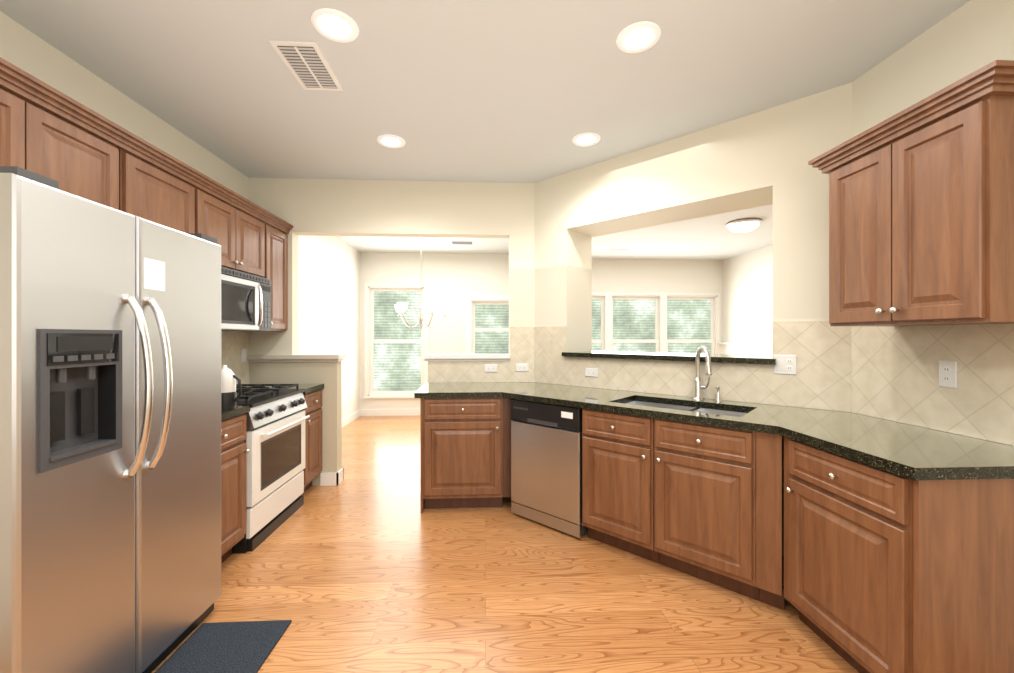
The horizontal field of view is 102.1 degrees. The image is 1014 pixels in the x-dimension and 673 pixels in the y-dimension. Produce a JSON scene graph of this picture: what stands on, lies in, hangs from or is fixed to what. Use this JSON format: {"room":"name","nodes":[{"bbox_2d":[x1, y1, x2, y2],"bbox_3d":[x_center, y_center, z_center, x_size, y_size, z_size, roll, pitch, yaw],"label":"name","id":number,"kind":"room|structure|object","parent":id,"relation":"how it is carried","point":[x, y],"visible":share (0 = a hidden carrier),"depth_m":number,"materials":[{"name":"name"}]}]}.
{"room":"kitchen","nodes":[
{"label":"kitchen","id":0,"kind":"room"},
{"bbox_2d":[0,11,359,418],"bbox_3d":[-2.299,-0.040,2.784,0.100,2.740,9.400,0,0,-3],"label":"wall","id":1,"kind":"structure","parent":0,"point":[28,51],"depth_m":3.53,"materials":[{"name":"beige paint"}]},
{"bbox_2d":[0,73,127,212],"bbox_3d":[-1.999,-0.702,1.558,0.330,0.462,0.819,0,0,-3],"label":"upper cabinet","id":2,"kind":"object","parent":1,"relation":"attached to","point":[71,145],"depth_m":1.70,"materials":[{"name":"brown wood"}]},
{"bbox_2d":[128,141,199,232],"bbox_3d":[-2.034,-0.491,2.230,0.330,0.883,0.495,0,0,-3],"label":"upper cabinet","id":3,"kind":"object","parent":1,"relation":"attached to","point":[161,193],"depth_m":2.22,"materials":[{"name":"brown wood"}]},
{"bbox_2d":[200,181,267,278],"bbox_3d":[-2.068,-0.696,2.871,0.330,0.472,0.780,0,0,-3],"label":"upper cabinet","id":4,"kind":"object","parent":1,"relation":"attached to","point":[241,232],"depth_m":2.88,"materials":[{"name":"brown wood"}]},
{"bbox_2d":[221,267,271,330],"bbox_3d":[-2.016,-0.246,2.871,0.448,0.408,0.755,0,0,-3],"label":"microwave","id":5,"kind":"object","parent":4,"relation":"attached to","point":[245,301],"visible":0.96,"depth_m":2.90,"materials":[{"name":"grey plastic"}]},
{"bbox_2d":[221,331,248,383],"bbox_3d":[-2.243,0.165,2.794,0.008,0.509,1.680,0,0,-3],"label":"backsplash","id":6,"kind":"structure","parent":1,"relation":"attached to","point":[233,343],"depth_m":3.45,"materials":[{"name":"beige tile"}]},
{"bbox_2d":[241,348,245,361],"bbox_3d":[-2.274,0.160,3.546,0.008,0.116,0.070,0,0,-3],"label":"outlet","id":7,"kind":"object","parent":6,"relation":"attached to","point":[243,354],"visible":1,"depth_m":3.53,"materials":[{"name":"white plastic"}]},
{"bbox_2d":[268,217,291,330],"bbox_3d":[-2.099,-0.491,3.453,0.330,0.883,0.375,0,0,-3],"label":"upper cabinet","id":8,"kind":"object","parent":1,"relation":"attached to","point":[277,237],"depth_m":3.47,"materials":[{"name":"brown wood"}]},
{"bbox_2d":[342,409,360,427],"bbox_3d":[-2.375,1.275,5.318,0.014,0.110,3.130,0,0,-3],"label":"baseboard","id":9,"kind":"structure","parent":1,"relation":"attached to","point":[352,417],"depth_m":6.39,"materials":[{"name":"white wood"}]},
{"bbox_2d":[248,177,534,484],"bbox_3d":[-0.938,-0.040,3.766,2.720,2.740,0.120,0,0,-3],"label":"wall","id":10,"kind":"structure","parent":0,"point":[348,207],"depth_m":3.70,"materials":[{"name":"beige paint"}]},
{"bbox_2d":[320,468,343,482],"bbox_3d":[-1.893,1.275,3.773,0.754,0.110,0.034,0,0,-3],"label":"baseboard","id":11,"kind":"structure","parent":10,"relation":"attached to","point":[330,479],"depth_m":3.66,"materials":[{"name":"white wood"}]},
{"bbox_2d":[247,354,509,361],"bbox_3d":[-1.138,0.195,3.756,2.320,0.060,0.190,0,0,-3],"label":"trim","id":12,"kind":"structure","parent":10,"relation":"on","point":[341,357],"depth_m":3.68,"materials":[{"name":"beige wood"}]},
{"bbox_2d":[428,327,533,382],"bbox_3d":[-0.229,0.165,3.738,0.974,0.509,0.007,0,0,-3],"label":"backsplash","id":13,"kind":"structure","parent":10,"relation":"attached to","point":[521,345],"depth_m":3.74,"materials":[{"name":"beige tile"}]},
{"bbox_2d":[485,364,496,371],"bbox_3d":[-0.146,0.290,3.734,0.116,0.070,0.008,0,0,-3],"label":"outlet","id":14,"kind":"object","parent":13,"relation":"attached to","point":[490,367],"visible":1,"depth_m":3.73,"materials":[{"name":"white plastic"}]},
{"bbox_2d":[516,364,528,371],"bbox_3d":[0.139,0.285,3.749,0.116,0.070,0.008,0,0,-3],"label":"outlet","id":15,"kind":"object","parent":13,"relation":"attached to","point":[522,367],"visible":1,"depth_m":3.75,"materials":[{"name":"white plastic"}]},
{"bbox_2d":[360,252,508,408],"bbox_3d":[-1.009,-0.040,7.017,2.920,2.740,0.120,0,0,-3],"label":"wall","id":16,"kind":"structure","parent":0,"point":[451,279],"depth_m":6.95,"materials":[{"name":"white paint"}]},
{"bbox_2d":[361,409,419,415],"bbox_3d":[-1.040,1.275,6.948,2.790,0.110,0.014,0,0,-3],"label":"baseboard","id":17,"kind":"structure","parent":16,"relation":"attached to","point":[364,412],"depth_m":6.89,"materials":[{"name":"white wood"}]},
{"bbox_2d":[363,283,427,398],"bbox_3d":[-1.866,0.080,6.953,1.070,1.950,0.158,0,0,-3],"label":"window","id":18,"kind":"structure","parent":16,"relation":"in","point":[369,339],"depth_m":6.92,"materials":[{"name":"white wood"}]},
{"bbox_2d":[465,294,508,353],"bbox_3d":[-0.244,-0.120,7.038,0.970,1.200,0.158,0,0,-3],"label":"window","id":19,"kind":"structure","parent":16,"relation":"in","point":[472,301],"depth_m":6.98,"materials":[{"name":"white wood"}]},
{"bbox_2d":[0,0,969,260],"bbox_3d":[0.997,-1.460,2.956,6.900,0.100,9.400,0,0,-3],"label":"ceiling","id":20,"kind":"structure","parent":0,"point":[494,90],"depth_m":2.22,"materials":[{"name":"white paint"}]},
{"bbox_2d":[269,41,343,90],"bbox_3d":[-1.034,-1.405,2.149,0.220,0.011,0.380,0,0,-3],"label":"ceiling vent","id":21,"kind":"object","parent":20,"relation":"in","point":[307,65],"visible":1,"depth_m":2.12,"materials":[{"name":"white metal"}]},
{"bbox_2d":[311,8,358,42],"bbox_3d":[-0.778,-1.409,1.862,0.202,0.010,0.202,0,0,-3],"label":"recessed light","id":22,"kind":"object","parent":20,"relation":"in","point":[331,24],"visible":1,"depth_m":1.85,"materials":[{"name":"white"}]},
{"bbox_2d":[377,134,404,147],"bbox_3d":[-0.836,-1.409,2.960,0.202,0.010,0.202,0,0,-3],"label":"recessed light","id":23,"kind":"object","parent":20,"relation":"in","point":[390,141],"visible":1,"depth_m":2.95,"materials":[{"name":"white"}]},
{"bbox_2d":[394,237,449,328],"bbox_3d":[-1.069,-0.750,5.128,0.711,1.320,0.685,0,0,-3],"label":"chandelier","id":24,"kind":"object","parent":20,"relation":"hanging from","point":[400,308],"visible":0.9,"depth_m":5.09,"materials":[{"name":"silver metal"}]},
{"bbox_2d":[452,242,471,244],"bbox_3d":[-0.674,-1.407,6.173,0.300,0.006,0.160,0,0,-3],"label":"ceiling vent","id":25,"kind":"object","parent":20,"relation":"in","point":[468,243],"visible":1,"depth_m":6.19,"materials":[{"name":"grey metal"}]},
{"bbox_2d":[572,132,600,146],"bbox_3d":[0.567,-1.409,2.934,0.202,0.010,0.202,0,0,-3],"label":"recessed light","id":26,"kind":"object","parent":20,"relation":"in","point":[586,139],"visible":1,"depth_m":2.93,"materials":[{"name":"white"}]},
{"bbox_2d":[608,249,627,250],"bbox_3d":[1.803,-1.407,6.684,0.300,0.006,0.160,0,0,-3],"label":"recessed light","id":27,"kind":"object","parent":20,"relation":"in","point":[617,249],"visible":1,"depth_m":6.66,"materials":[{"name":"white"}]},
{"bbox_2d":[616,21,660,52],"bbox_3d":[0.620,-1.409,1.935,0.202,0.010,0.202,0,0,-3],"label":"recessed light","id":28,"kind":"object","parent":20,"relation":"in","point":[637,37],"visible":1,"depth_m":1.93,"materials":[{"name":"white"}]},
{"bbox_2d":[726,218,761,232],"bbox_3d":[2.919,-1.351,5.060,0.388,0.119,0.388,0,0,-3],"label":"flush-mount light","id":29,"kind":"object","parent":20,"relation":"attached to","point":[743,225],"visible":1,"depth_m":4.95,"materials":[{"name":"white glass"}]},
{"bbox_2d":[151,415,858,672],"bbox_3d":[0.997,1.380,2.956,6.900,0.100,9.400,0,0,-3],"label":"floor","id":30,"kind":"structure","parent":0,"point":[365,565],"depth_m":2.08,"materials":[{"name":"brown wood"}]},
{"bbox_2d":[0,166,220,672],"bbox_3d":[-1.694,0.430,1.536,0.846,1.799,0.877,0,0,-3],"label":"fridge","id":31,"kind":"object","parent":30,"relation":"on","point":[110,439],"visible":1,"depth_m":1.37,"materials":[{"name":"grey metal"}]},
{"bbox_2d":[154,620,291,672],"bbox_3d":[-1.172,1.324,1.345,0.400,0.012,1.110,0,0,-3],"label":"rug","id":32,"kind":"object","parent":30,"relation":"on","point":[234,647],"visible":0.96,"depth_m":1.73,"materials":[{"name":"grey fabric"}]},
{"bbox_2d":[221,413,249,562],"bbox_3d":[-1.870,0.895,2.240,0.659,0.869,0.500,0,0,-3],"label":"base cabinet","id":33,"kind":"object","parent":30,"relation":"on","point":[234,450],"visible":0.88,"depth_m":2.36,"materials":[{"name":"brown wood"}]},
{"bbox_2d":[221,383,323,420],"bbox_3d":[-1.916,0.440,2.818,0.651,0.040,1.664,0,0,-3],"label":"countertop","id":34,"kind":"structure","parent":33,"relation":"on","point":[236,411],"depth_m":2.48,"materials":[{"name":"stone"}]},
{"bbox_2d":[221,365,241,408],"bbox_3d":[-1.645,0.294,2.417,0.158,0.252,0.120,0,0,-3],"label":"kettle","id":35,"kind":"object","parent":34,"relation":"on","point":[229,396],"visible":0.75,"depth_m":2.39,"materials":[{"name":"white plastic"}]},
{"bbox_2d":[232,384,309,553],"bbox_3d":[-1.879,0.838,2.878,0.709,0.985,0.759,0,0,-3],"label":"stove","id":36,"kind":"object","parent":30,"relation":"on","point":[275,440],"visible":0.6,"depth_m":2.79,"materials":[{"name":"white metal"}]},
{"bbox_2d":[301,389,321,494],"bbox_3d":[-1.934,0.895,3.461,0.659,0.869,0.375,0,0,-3],"label":"base cabinet","id":37,"kind":"object","parent":30,"relation":"on","point":[312,470],"visible":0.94,"depth_m":3.46,"materials":[{"name":"brown wood"}]},
{"bbox_2d":[420,397,510,512],"bbox_3d":[-0.325,0.895,3.388,0.685,0.869,0.659,0,0,-3],"label":"base cabinet","id":38,"kind":"object","parent":30,"relation":"on","point":[465,452],"visible":0.96,"depth_m":3.09,"materials":[{"name":"brown wood"}]},
{"bbox_2d":[511,399,585,537],"bbox_3d":[0.445,0.889,3.073,0.592,0.851,0.606,0,0,42],"label":"dishwasher","id":39,"kind":"object","parent":30,"relation":"on","point":[546,464],"visible":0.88,"depth_m":2.82,"materials":[{"name":"grey metal"}]},
{"bbox_2d":[582,408,658,562],"bbox_3d":[0.851,0.895,2.713,0.470,0.869,0.659,0,0,42],"label":"base cabinet","id":40,"kind":"object","parent":30,"relation":"on","point":[617,480],"visible":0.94,"depth_m":2.48,"materials":[{"name":"brown wood"}]},
{"bbox_2d":[654,408,784,609],"bbox_3d":[1.256,0.895,2.348,0.612,0.869,0.659,0,0,42],"label":"base cabinet","id":41,"kind":"object","parent":30,"relation":"on","point":[718,506],"visible":0.98,"depth_m":2.10,"materials":[{"name":"brown wood"}]},
{"bbox_2d":[414,382,1013,480],"bbox_3d":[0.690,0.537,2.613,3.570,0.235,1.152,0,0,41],"label":"countertop","id":42,"kind":"structure","parent":41,"relation":"on","point":[913,452],"depth_m":1.96,"materials":[{"name":"stone"}]},
{"bbox_2d":[692,346,712,399],"bbox_3d":[1.269,0.241,2.662,0.158,0.358,0.177,0,0,42],"label":"faucet","id":43,"kind":"object","parent":42,"relation":"on","point":[698,386],"visible":1,"depth_m":2.71,"materials":[{"name":"silver metal"}]},
{"bbox_2d":[715,386,721,401],"bbox_3d":[1.356,0.370,2.639,0.038,0.100,0.070,0,0,42],"label":"soap dispenser","id":44,"kind":"object","parent":42,"relation":"on","point":[718,396],"visible":1,"depth_m":2.64,"materials":[{"name":"silver metal"}]},
{"bbox_2d":[784,437,1013,672],"bbox_3d":[1.604,0.895,1.641,0.674,0.869,0.601,0,0,-3],"label":"base cabinet","id":45,"kind":"object","parent":30,"relation":"on","point":[886,571],"visible":0.98,"depth_m":1.37,"materials":[{"name":"brown wood"}]},
{"bbox_2d":[592,259,722,341],"bbox_3d":[2.216,-0.040,7.586,3.780,2.740,0.120,0,0,-3],"label":"wall","id":46,"kind":"structure","parent":0,"point":[685,276],"depth_m":7.56,"materials":[{"name":"white paint"}]},
{"bbox_2d":[592,292,720,353],"bbox_3d":[2.367,0.085,7.575,3.200,1.790,0.158,0,0,-3],"label":"window","id":47,"kind":"structure","parent":46,"relation":"in","point":[660,340],"depth_m":7.58,"materials":[{"name":"white wood"}]},
{"bbox_2d":[535,82,851,555],"bbox_3d":[1.261,-0.040,3.143,2.374,2.740,0.420,0,0,42],"label":"wall","id":48,"kind":"structure","parent":0,"point":[761,158],"depth_m":2.78,"materials":[{"name":"beige paint"}]},
{"bbox_2d":[562,351,775,364],"bbox_3d":[1.210,0.152,3.179,1.550,0.035,0.495,0,0,42],"label":"window sill","id":49,"kind":"structure","parent":48,"relation":"on","point":[746,359],"depth_m":2.93,"materials":[{"name":"stone"}]},
{"bbox_2d":[534,321,850,411],"bbox_3d":[1.080,0.165,3.017,2.226,0.509,0.007,0,0,42],"label":"backsplash","id":50,"kind":"structure","parent":48,"relation":"attached to","point":[821,350],"depth_m":2.62,"materials":[{"name":"beige tile"}]},
{"bbox_2d":[585,368,597,376],"bbox_3d":[0.690,0.295,3.357,0.116,0.070,0.008,0,0,42],"label":"outlet","id":51,"kind":"object","parent":50,"relation":"attached to","point":[591,372],"visible":1,"depth_m":3.35,"materials":[{"name":"white plastic"}]},
{"bbox_2d":[774,355,796,374],"bbox_3d":[1.675,0.170,2.470,0.116,0.116,0.008,0,0,42],"label":"outlet","id":52,"kind":"object","parent":50,"relation":"attached to","point":[786,364],"visible":1,"depth_m":2.46,"materials":[{"name":"white plastic"}]},
{"bbox_2d":[723,245,772,343],"bbox_3d":[4.208,-0.040,4.727,0.100,2.740,5.800,0,0,-3],"label":"wall","id":53,"kind":"structure","parent":0,"point":[748,297],"depth_m":6.84,"materials":[{"name":"white paint"}]},
{"bbox_2d":[718,342,771,345],"bbox_3d":[4.025,0.125,6.419,0.090,0.030,2.400,0,0,-3],"label":"trim","id":54,"kind":"structure","parent":53,"relation":"attached to","point":[764,344],"depth_m":6.75,"materials":[{"name":"white wood"}]},
{"bbox_2d":[721,344,771,355],"bbox_3d":[4.045,0.735,6.420,0.050,1.190,2.400,0,0,-3],"label":"wainscot","id":55,"kind":"structure","parent":53,"relation":"attached to","point":[745,349],"depth_m":6.84,"materials":[{"name":"white wood"}]},
{"bbox_2d":[852,0,1013,445],"bbox_3d":[2.062,-0.040,0.394,0.100,2.740,3.770,0,0,-3],"label":"wall","id":56,"kind":"structure","parent":0,"point":[968,38],"depth_m":1.85,"materials":[{"name":"beige paint"}]},
{"bbox_2d":[808,60,1013,325],"bbox_3d":[1.738,-0.468,1.703,0.387,0.835,0.764,0,0,-3],"label":"upper cabinet","id":57,"kind":"object","parent":56,"relation":"attached to","point":[921,212],"visible":1,"depth_m":1.54,"materials":[{"name":"brown wood"}]},
{"bbox_2d":[851,323,1013,445],"bbox_3d":[1.946,0.165,1.547,0.007,0.509,1.446,0,0,-3],"label":"backsplash","id":58,"kind":"structure","parent":56,"relation":"attached to","point":[894,373],"depth_m":1.84,"materials":[{"name":"beige tile"}]},
{"bbox_2d":[939,361,956,387],"bbox_3d":[1.925,0.165,1.793,0.008,0.116,0.070,0,0,-3],"label":"electrical outlet","id":59,"kind":"object","parent":58,"relation":"attached to","point":[948,374],"visible":1,"depth_m":1.79,"materials":[{"name":"white plastic"}]},
{"label":"outside","id":60,"kind":"structure","parent":0,"visible":0},
{"bbox_2d":[374,291,508,390],"bbox_3d":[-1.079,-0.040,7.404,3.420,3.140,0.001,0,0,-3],"label":"window panes","id":61,"kind":"object","parent":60,"point":[397,366],"depth_m":7.37,"materials":[{"name":"clear glass"}]},
{"bbox_2d":[592,299,710,353],"bbox_3d":[2.345,-0.040,7.984,4.080,3.140,0.001,0,0,-3],"label":"window panes","id":62,"kind":"structure","parent":60,"point":[635,319],"depth_m":8.01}
]}

